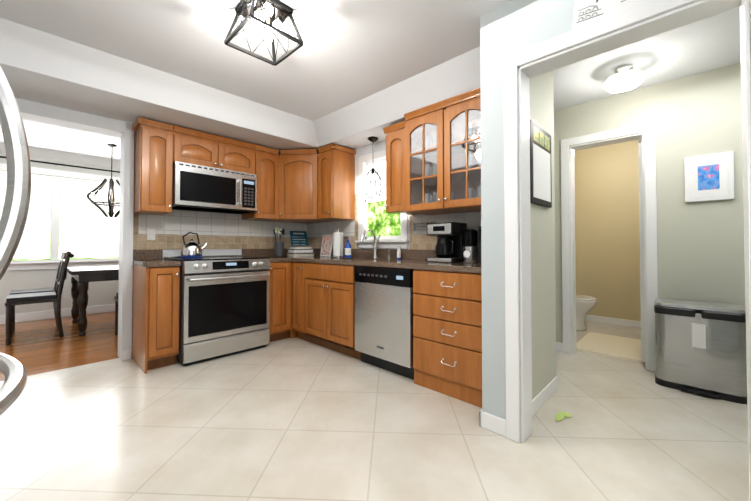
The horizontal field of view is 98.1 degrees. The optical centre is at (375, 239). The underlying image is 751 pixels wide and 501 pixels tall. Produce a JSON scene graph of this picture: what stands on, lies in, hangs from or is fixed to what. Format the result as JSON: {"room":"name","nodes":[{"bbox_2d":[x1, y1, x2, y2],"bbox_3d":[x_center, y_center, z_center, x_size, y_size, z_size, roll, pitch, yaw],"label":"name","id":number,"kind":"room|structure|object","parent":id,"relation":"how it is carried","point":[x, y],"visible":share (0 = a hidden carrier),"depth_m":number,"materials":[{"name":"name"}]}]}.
{"room":"kitchen","nodes":[
{"label":"kitchen","id":0,"kind":"room"},
{"bbox_2d":[0,311,118,380],"bbox_3d":[-3.634,1.160,4.006,3.050,0.060,5.700,-1,-1,44],"label":"floor","id":1,"kind":"structure","parent":0,"point":[35,347],"depth_m":3.52,"materials":[{"name":"brown wood"}]},
{"bbox_2d":[9,249,65,334],"bbox_3d":[-4.271,0.623,4.153,0.458,1.023,0.536,-1,-1,44],"label":"dining chair","id":2,"kind":"object","parent":1,"relation":"on","point":[25,291],"visible":0.19,"depth_m":4.11,"materials":[{"name":"black wood"}]},
{"bbox_2d":[5,249,73,344],"bbox_3d":[-3.889,0.617,3.786,0.458,1.023,0.536,-1,-1,44],"label":"dining chair","id":3,"kind":"object","parent":1,"relation":"on","point":[27,298],"visible":1,"depth_m":3.73,"materials":[{"name":"black wood"}]},
{"bbox_2d":[67,265,118,335],"bbox_3d":[-3.464,0.754,4.515,1.200,0.770,1.180,-1,-1,44],"label":"dining table","id":4,"kind":"object","parent":1,"relation":"on","point":[82,277],"visible":0.6,"depth_m":3.88,"materials":[{"name":"black wood"}]},
{"bbox_2d":[114,293,117,334],"bbox_3d":[-2.758,0.618,3.840,0.536,1.023,0.458,-1,-1,44],"label":"dining chair","id":5,"kind":"object","parent":1,"relation":"on","point":[116,313],"visible":0.04,"depth_m":3.85,"materials":[{"name":"black wood"}]},
{"bbox_2d":[0,152,119,314],"bbox_3d":[-4.597,-0.069,4.952,0.120,2.430,5.700,-1,-1,44],"label":"wall","id":6,"kind":"structure","parent":0,"point":[102,292],"depth_m":4.73,"materials":[{"name":"white paint"}]},
{"bbox_2d":[0,304,114,323],"bbox_3d":[-4.583,1.085,4.850,0.014,0.120,5.400,-1,-1,44],"label":"baseboard","id":7,"kind":"structure","parent":6,"relation":"attached to","point":[41,315],"depth_m":4.71,"materials":[{"name":"white wood"}]},
{"bbox_2d":[0,163,119,270],"bbox_3d":[-4.681,-0.302,4.760,0.090,1.450,2.020,-1,-1,44],"label":"dining room window","id":8,"kind":"structure","parent":6,"relation":"in","point":[56,175],"depth_m":4.77,"materials":[{"name":"white"}]},
{"bbox_2d":[0,171,119,258],"bbox_3d":[-4.728,-0.329,4.805,0.040,1.205,1.780,-1,-1,44],"label":"window blinds","id":9,"kind":"object","parent":8,"relation":"attached to","point":[34,243],"visible":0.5,"depth_m":4.92,"materials":[{"name":"white plastic"}]},
{"bbox_2d":[0,156,119,172],"bbox_3d":[-4.645,-1.098,4.739,0.126,0.056,2.556,-1,-1,44],"label":"curtain rod","id":10,"kind":"object","parent":6,"relation":"attached to","point":[56,164],"visible":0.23,"depth_m":4.81,"materials":[{"name":"black metal"}]},
{"bbox_2d":[0,143,119,167],"bbox_3d":[-4.552,-1.231,4.860,0.100,0.110,5.400,-1,-1,44],"label":"crown molding","id":11,"kind":"structure","parent":6,"relation":"attached to","point":[62,156],"depth_m":4.81,"materials":[{"name":"white"}]},
{"bbox_2d":[15,98,306,360],"bbox_3d":[-2.243,-0.098,3.267,0.210,2.430,3.770,-1,-1,44],"label":"wall","id":12,"kind":"structure","parent":0,"point":[56,116],"depth_m":3.03,"materials":[{"name":"white paint"}]},
{"bbox_2d":[132,117,173,214],"bbox_3d":[-2.129,-0.671,3.097,0.377,0.830,0.278,-1,-1,44],"label":"upper cabinet","id":13,"kind":"object","parent":12,"relation":"attached to","point":[153,161],"visible":0.9,"depth_m":2.99,"materials":[{"name":"brown wood"}]},
{"bbox_2d":[173,125,255,173],"bbox_3d":[-1.751,-0.909,3.495,0.377,0.340,0.810,-1,-1,44],"label":"upper cabinet","id":14,"kind":"object","parent":12,"relation":"attached to","point":[200,149],"visible":0.88,"depth_m":3.34,"materials":[{"name":"brown wood"}]},
{"bbox_2d":[172,161,256,213],"bbox_3d":[-1.726,-0.525,3.464,0.448,0.420,0.802,-1,-1,44],"label":"microwave","id":15,"kind":"object","parent":14,"relation":"attached to","point":[195,187],"visible":1,"depth_m":3.31,"materials":[{"name":"grey metal"}]},
{"bbox_2d":[133,210,306,249],"bbox_3d":[-1.650,-0.099,3.853,0.008,0.412,1.991,-1,-1,44],"label":"backsplash","id":16,"kind":"structure","parent":12,"relation":"attached to","point":[222,231],"depth_m":3.63,"materials":[{"name":"beige tile"}]},
{"bbox_2d":[147,228,155,239],"bbox_3d":[-2.231,-0.056,3.240,0.005,0.115,0.070,-1,-1,44],"label":"electrical outlet plate","id":17,"kind":"object","parent":16,"relation":"attached to","point":[151,233],"visible":1,"depth_m":3.24,"materials":[{"name":"white plastic"}]},
{"bbox_2d":[242,145,278,220],"bbox_3d":[-1.365,-0.657,3.893,0.377,0.830,0.301,-1,-1,44],"label":"upper cabinet","id":18,"kind":"object","parent":12,"relation":"attached to","point":[266,167],"visible":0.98,"depth_m":3.78,"materials":[{"name":"brown wood"}]},
{"bbox_2d":[0,18,479,154],"bbox_3d":[-1.140,-1.223,2.262,2.980,0.215,3.620,-1,-1,44],"label":"soffit","id":19,"kind":"structure","parent":0,"point":[38,66],"depth_m":2.67,"materials":[{"name":"white paint"}]},
{"bbox_2d":[362,137,383,198],"bbox_3d":[-0.027,-0.769,3.500,0.246,0.647,0.214,-1,-1,44],"label":"light","id":20,"kind":"object","parent":19,"relation":"hanging from","point":[373,170],"visible":1,"depth_m":3.48,"materials":[{"name":"brown metal"}]},
{"bbox_2d":[0,0,740,159],"bbox_3d":[-0.087,-1.344,3.194,9.350,0.060,6.820,-1,-1,44],"label":"ceiling","id":21,"kind":"structure","parent":0,"point":[348,52],"depth_m":2.25,"materials":[{"name":"white paint"}]},
{"bbox_2d":[87,144,119,217],"bbox_3d":[-3.581,-0.798,4.419,0.528,0.989,0.518,-1,-1,44],"label":"dining chandelier","id":22,"kind":"object","parent":21,"relation":"hanging from","point":[112,203],"visible":0.73,"depth_m":4.36,"materials":[{"name":"brown metal"}]},
{"bbox_2d":[224,0,302,65],"bbox_3d":[-0.645,-1.232,1.883,0.326,0.206,0.326,-1,-1,44],"label":"ceiling light","id":23,"kind":"object","parent":21,"relation":"attached to","point":[270,16],"visible":1,"depth_m":1.87,"materials":[{"name":"black metal"}]},
{"bbox_2d":[603,64,645,92],"bbox_3d":[1.910,-1.243,2.507,0.270,0.164,0.270,-1,-1,44],"label":"light","id":24,"kind":"object","parent":21,"relation":"attached to","point":[625,77],"visible":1,"depth_m":2.46,"materials":[{"name":"white glass"}]},
{"bbox_2d":[0,321,748,500],"bbox_3d":[1.012,1.127,2.095,6.300,0.060,6.820,-1,-1,44],"label":"floor","id":25,"kind":"structure","parent":0,"point":[293,419],"depth_m":1.80,"materials":[{"name":"beige tile"}]},
{"bbox_2d":[0,67,30,415],"bbox_3d":[-1.407,0.191,0.711,0.910,1.765,0.890,-1,-1,44],"label":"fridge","id":26,"kind":"object","parent":25,"relation":"on","point":[13,219],"visible":1,"depth_m":0.95,"materials":[{"name":"silver metal"}]},
{"bbox_2d":[132,265,179,373],"bbox_3d":[-2.022,0.673,2.984,0.657,0.878,0.251,-1,-1,44],"label":"base cabinet","id":27,"kind":"object","parent":25,"relation":"on","point":[155,313],"visible":0.96,"depth_m":2.79,"materials":[{"name":"brown wood"}]},
{"bbox_2d":[133,250,180,266],"bbox_3d":[-2.030,0.163,3.002,0.632,0.140,0.254,-1,-1,44],"label":"countertop","id":28,"kind":"structure","parent":27,"relation":"on","point":[145,258],"depth_m":3.09,"materials":[{"name":"stone"}]},
{"bbox_2d":[164,255,269,365],"bbox_3d":[-1.603,0.644,3.326,0.733,0.949,0.802,-1,-1,44],"label":"range","id":29,"kind":"object","parent":25,"relation":"on","point":[224,311],"visible":0.96,"depth_m":3.06,"materials":[{"name":"grey metal"}]},
{"bbox_2d":[180,232,207,257],"bbox_3d":[-1.852,0.049,3.333,0.200,0.262,0.253,-1,-1,44],"label":"kettle","id":30,"kind":"object","parent":29,"relation":"on","point":[191,249],"visible":0.98,"depth_m":3.25,"materials":[{"name":"silver metal"}]},
{"bbox_2d":[268,262,297,341],"bbox_3d":[-1.046,0.691,4.000,0.657,0.878,0.927,-1,-1,44],"label":"base cabinet","id":31,"kind":"object","parent":25,"relation":"on","point":[281,292],"visible":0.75,"depth_m":3.59,"materials":[{"name":"brown wood"}]},
{"bbox_2d":[242,249,289,261],"bbox_3d":[-1.278,0.176,3.783,0.634,0.140,0.280,-1,-1,44],"label":"countertop","id":32,"kind":"structure","parent":31,"relation":"on","point":[246,252],"depth_m":4.00,"materials":[{"name":"stone"}]},
{"bbox_2d":[292,262,360,359],"bbox_3d":[-0.371,0.683,3.540,1.046,0.878,0.657,-1,-1,44],"label":"base cabinet","id":33,"kind":"object","parent":25,"relation":"on","point":[323,311],"visible":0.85,"depth_m":3.25,"materials":[{"name":"brown wood"}]},
{"bbox_2d":[290,248,480,272],"bbox_3d":[-0.113,0.250,3.306,2.974,0.304,0.649,-1,-1,44],"label":"countertop","id":34,"kind":"structure","parent":33,"relation":"on","point":[413,259],"depth_m":3.12,"materials":[{"name":"stone"}]},
{"bbox_2d":[273,228,284,256],"bbox_3d":[-1.204,0.030,4.080,0.120,0.360,0.148,-1,-1,44],"label":"utensil crock","id":35,"kind":"object","parent":34,"relation":"on","point":[278,249],"visible":1,"depth_m":4.03,"materials":[{"name":"grey"}]},
{"bbox_2d":[290,231,307,245],"bbox_3d":[-1.026,0.048,4.401,0.082,0.335,0.255,-1,-1,44],"label":"sign board","id":36,"kind":"object","parent":34,"relation":"on","point":[298,238],"visible":0.6,"depth_m":4.40,"materials":[{"name":"blue"}]},
{"bbox_2d":[286,246,314,256],"bbox_3d":[-0.953,0.143,4.152,0.228,0.135,0.318,-1,-1,44],"label":"books","id":37,"kind":"object","parent":34,"relation":"on","point":[300,251],"visible":1,"depth_m":4.06,"materials":[{"name":"white paper"}]},
{"bbox_2d":[320,234,332,256],"bbox_3d":[-0.617,0.072,4.134,0.210,0.278,0.060,-1,-1,44],"label":"frame","id":38,"kind":"object","parent":34,"relation":"on","point":[326,245],"visible":0.88,"depth_m":4.12,"materials":[{"name":"white"}]},
{"bbox_2d":[332,228,343,256],"bbox_3d":[-0.442,0.034,3.871,0.157,0.345,0.148,-1,-1,44],"label":"paper towel holder","id":39,"kind":"object","parent":34,"relation":"on","point":[337,243],"visible":0.98,"depth_m":3.82,"materials":[{"name":"white paper"}]},
{"bbox_2d":[345,237,350,257],"bbox_3d":[-0.315,0.087,3.719,0.077,0.233,0.078,-1,-1,44],"label":"soap bottle","id":40,"kind":"object","parent":34,"relation":"on","point":[347,250],"visible":1,"depth_m":3.69,"materials":[{"name":"blue plastic"}]},
{"bbox_2d":[360,229,379,257],"bbox_3d":[-0.049,0.041,3.442,0.112,0.316,0.247,-1,-1,44],"label":"faucet","id":41,"kind":"object","parent":34,"relation":"on","point":[376,244],"visible":0.98,"depth_m":3.50,"materials":[{"name":"silver metal"}]},
{"bbox_2d":[397,246,400,258],"bbox_3d":[0.235,0.128,3.309,0.042,0.137,0.051,-1,-1,44],"label":"soap bottle","id":42,"kind":"object","parent":34,"relation":"on","point":[398,253],"visible":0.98,"depth_m":3.30,"materials":[{"name":"white plastic"}]},
{"bbox_2d":[427,222,466,262],"bbox_3d":[0.611,0.023,2.800,0.250,0.330,0.246,-1,-1,44],"label":"coffee maker","id":43,"kind":"object","parent":34,"relation":"on","point":[449,246],"visible":0.98,"depth_m":2.72,"materials":[{"name":"black plastic"}]},
{"bbox_2d":[463,229,477,262],"bbox_3d":[0.777,0.048,2.670,0.120,0.275,0.123,-1,-1,44],"label":"coffee grinder","id":44,"kind":"object","parent":34,"relation":"on","point":[470,246],"visible":0.98,"depth_m":2.62,"materials":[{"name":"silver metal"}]},
{"bbox_2d":[478,226,480,263],"bbox_3d":[0.900,0.038,2.545,0.120,0.290,0.193,-1,-1,44],"label":"appliance","id":45,"kind":"object","parent":34,"relation":"on","point":[479,244],"visible":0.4,"depth_m":2.51,"materials":[{"name":"black plastic"}]},
{"bbox_2d":[354,266,413,379],"bbox_3d":[0.250,0.673,2.947,0.632,0.877,0.618,-1,-1,44],"label":"dishwasher","id":46,"kind":"object","parent":25,"relation":"on","point":[384,314],"visible":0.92,"depth_m":2.70,"materials":[{"name":"grey metal"}]},
{"bbox_2d":[413,269,481,407],"bbox_3d":[0.724,0.665,2.492,0.645,0.878,0.652,-1,-1,44],"label":"base cabinet","id":47,"kind":"object","parent":25,"relation":"on","point":[447,333],"visible":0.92,"depth_m":2.28,"materials":[{"name":"brown wood"}]},
{"bbox_2d":[555,412,571,420],"bbox_3d":[1.156,1.090,2.006,0.075,0.011,0.157,-1,-1,44],"label":"cloth","id":48,"kind":"object","parent":25,"relation":"on","point":[559,416],"visible":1,"depth_m":2.01,"materials":[{"name":"green fabric"}]},
{"bbox_2d":[576,295,596,330],"bbox_3d":[2.399,0.740,4.278,0.864,0.790,0.420,-1,-1,44],"label":"toilet","id":49,"kind":"object","parent":25,"relation":"on","point":[585,304],"visible":0.23,"depth_m":4.01,"materials":[{"name":"white ceramic"}]},
{"bbox_2d":[576,332,642,361],"bbox_3d":[2.513,1.112,3.441,0.600,0.015,0.860,-1,-1,44],"label":"bath rug","id":50,"kind":"object","parent":25,"relation":"on","point":[625,348],"visible":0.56,"depth_m":3.37,"materials":[{"name":"beige fabric"}]},
{"bbox_2d":[654,298,746,403],"bbox_3d":[2.403,0.784,2.422,0.490,0.638,0.350,-1,-1,44],"label":"step trash can","id":51,"kind":"object","parent":25,"relation":"on","point":[700,345],"visible":0.92,"depth_m":2.31,"materials":[{"name":"silver metal"}]},
{"bbox_2d":[307,140,480,248],"bbox_3d":[0.131,-0.093,3.566,2.980,2.430,0.050,-1,-1,44],"label":"wall","id":52,"kind":"structure","parent":0,"point":[372,148],"depth_m":3.79,"materials":[{"name":"white paint"}]},
{"bbox_2d":[270,149,335,222],"bbox_3d":[-0.925,-0.654,4.103,0.720,0.830,0.646,-1,-1,44],"label":"upper cabinet","id":53,"kind":"object","parent":52,"relation":"attached to","point":[298,185],"visible":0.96,"depth_m":3.86,"materials":[{"name":"brown wood"}]},
{"bbox_2d":[318,143,355,220],"bbox_3d":[-0.467,-0.658,3.850,0.293,0.830,0.377,-1,-1,44],"label":"upper cabinet","id":54,"kind":"object","parent":52,"relation":"attached to","point":[336,184],"visible":0.98,"depth_m":3.76,"materials":[{"name":"brown wood"}]},
{"bbox_2d":[355,150,408,247],"bbox_3d":[0.070,-0.445,3.587,0.760,1.075,0.108,-1,-1,44],"label":"kitchen window","id":55,"kind":"structure","parent":52,"relation":"in","point":[403,241],"depth_m":3.71,"materials":[{"name":"white"}]},
{"bbox_2d":[307,194,480,249],"bbox_3d":[0.112,-0.223,3.542,2.965,0.650,0.007,-1,-1,44],"label":"backsplash","id":56,"kind":"structure","parent":52,"relation":"attached to","point":[418,239],"depth_m":3.29,"materials":[{"name":"beige tile"}]},
{"bbox_2d":[413,222,435,231],"bbox_3d":[0.473,-0.130,3.131,0.046,0.090,0.336,1,-1,-36],"label":"towel rail","id":57,"kind":"object","parent":56,"relation":"attached to","point":[414,227],"visible":0.75,"depth_m":3.19,"materials":[{"name":"silver metal"}]},
{"bbox_2d":[383,121,416,214],"bbox_3d":[0.288,-0.660,3.124,0.283,0.810,0.377,-1,-1,44],"label":"upper cabinet","id":58,"kind":"object","parent":52,"relation":"attached to","point":[395,171],"visible":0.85,"depth_m":3.01,"materials":[{"name":"brown wood"}]},
{"bbox_2d":[404,87,480,214],"bbox_3d":[0.667,-0.680,2.733,0.799,0.865,0.417,-1,-1,44],"label":"upper cabinet","id":59,"kind":"object","parent":52,"relation":"attached to","point":[444,152],"visible":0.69,"depth_m":2.69,"materials":[{"name":"brown wood"}]},
{"bbox_2d":[425,121,480,202],"bbox_3d":[0.714,-0.597,2.765,0.726,0.662,0.173,-1,-1,44],"label":"glassware","id":60,"kind":"object","parent":59,"relation":"in","point":[429,172],"depth_m":2.83,"materials":[{"name":"white"}]},
{"bbox_2d":[529,70,560,399],"bbox_3d":[1.088,-0.117,2.176,0.004,2.430,0.731,-1,-1,44],"label":"wall","id":61,"kind":"structure","parent":0,"point":[545,277],"depth_m":2.26,"materials":[{"name":"grey paint"}]},
{"bbox_2d":[530,119,551,207],"bbox_3d":[1.101,-0.489,2.176,0.028,0.515,0.420,-1,-1,44],"label":"framed picture","id":62,"kind":"object","parent":61,"relation":"attached to","point":[540,171],"visible":0.98,"depth_m":2.14,"materials":[{"name":"white paper"}]},
{"bbox_2d":[532,376,557,415],"bbox_3d":[1.086,1.053,2.169,0.044,0.090,0.739,-1,-1,44],"label":"baseboard","id":63,"kind":"structure","parent":61,"relation":"attached to","point":[543,396],"depth_m":2.19,"materials":[{"name":"white wood"}]},
{"bbox_2d":[575,191,577,294],"bbox_3d":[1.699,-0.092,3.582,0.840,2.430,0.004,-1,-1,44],"label":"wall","id":64,"kind":"structure","parent":0,"point":[576,192],"depth_m":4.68,"materials":[{"name":"beige paint"}]},
{"bbox_2d":[574,139,640,320],"bbox_3d":[3.373,-0.080,4.285,2.700,2.430,0.100,-1,-1,44],"label":"wall","id":65,"kind":"structure","parent":0,"point":[607,243],"depth_m":4.41,"materials":[{"name":"beige paint"}]},
{"bbox_2d":[585,315,640,327],"bbox_3d":[3.334,1.089,4.224,2.300,0.090,0.014,-1,-1,44],"label":"baseboard","id":66,"kind":"structure","parent":65,"relation":"attached to","point":[599,319],"depth_m":4.35,"materials":[{"name":"white wood"}]},
{"bbox_2d":[480,0,750,419],"bbox_3d":[1.790,-0.139,0.905,3.100,2.430,0.130,-1,-1,44],"label":"wall","id":67,"kind":"structure","parent":0,"point":[512,27],"depth_m":1.84,"materials":[{"name":"grey paint"}]},
{"bbox_2d":[572,0,647,30],"bbox_3d":[1.084,-1.116,1.494,0.305,0.195,0.013,5,3,44],"label":"sign plaque","id":68,"kind":"object","parent":67,"relation":"attached to","point":[586,12],"visible":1,"depth_m":1.53,"materials":[{"name":"white paper"}]},
{"bbox_2d":[503,0,750,500],"bbox_3d":[1.128,0.030,1.527,0.990,2.115,0.155,-1,-1,44],"label":"door frame","id":69,"kind":"structure","parent":67,"relation":"attached to","point":[518,334],"depth_m":1.75,"materials":[{"name":"white wood"}]},
{"bbox_2d":[557,63,744,342],"bbox_3d":[2.860,-0.113,2.379,3.800,2.430,0.120,-1,-1,44],"label":"wall","id":70,"kind":"structure","parent":0,"point":[700,250],"depth_m":2.63,"materials":[{"name":"grey paint"}]},
{"bbox_2d":[556,342,562,351],"bbox_3d":[1.697,1.074,3.383,0.445,0.090,0.014,-1,-1,44],"label":"baseboard","id":71,"kind":"structure","parent":70,"relation":"attached to","point":[559,346],"depth_m":3.24,"materials":[{"name":"white wood"}]},
{"bbox_2d":[561,121,657,371],"bbox_3d":[2.159,0.056,3.040,0.720,2.115,0.145,-1,-1,44],"label":"door frame","id":72,"kind":"structure","parent":70,"relation":"attached to","point":[647,136],"depth_m":2.96,"materials":[{"name":"white wood"}]},
{"bbox_2d":[638,139,644,361],"bbox_3d":[2.592,0.094,3.129,0.035,1.998,0.565,-1,-1,44],"label":"door frame","id":73,"kind":"structure","parent":70,"relation":"in","point":[641,251],"depth_m":2.93,"materials":[{"name":"white wood"}]},
{"bbox_2d":[684,151,733,201],"bbox_3d":[2.594,-0.485,2.538,0.268,0.360,0.023,-1,-1,44],"label":"framed picture","id":74,"kind":"object","parent":70,"relation":"attached to","point":[709,177],"visible":0.98,"depth_m":2.53,"materials":[{"name":"white paper"}]},
{"label":"outside","id":75,"kind":"structure","parent":0,"visible":0},
{"bbox_2d":[0,174,119,260],"bbox_3d":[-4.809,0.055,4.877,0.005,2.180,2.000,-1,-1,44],"label":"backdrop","id":76,"kind":"structure","parent":75,"point":[69,222],"depth_m":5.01,"materials":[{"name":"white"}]},
{"bbox_2d":[368,162,400,235],"bbox_3d":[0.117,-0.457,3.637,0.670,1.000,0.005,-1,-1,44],"label":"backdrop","id":77,"kind":"structure","parent":75,"point":[382,221],"depth_m":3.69,"materials":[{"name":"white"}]}
]}

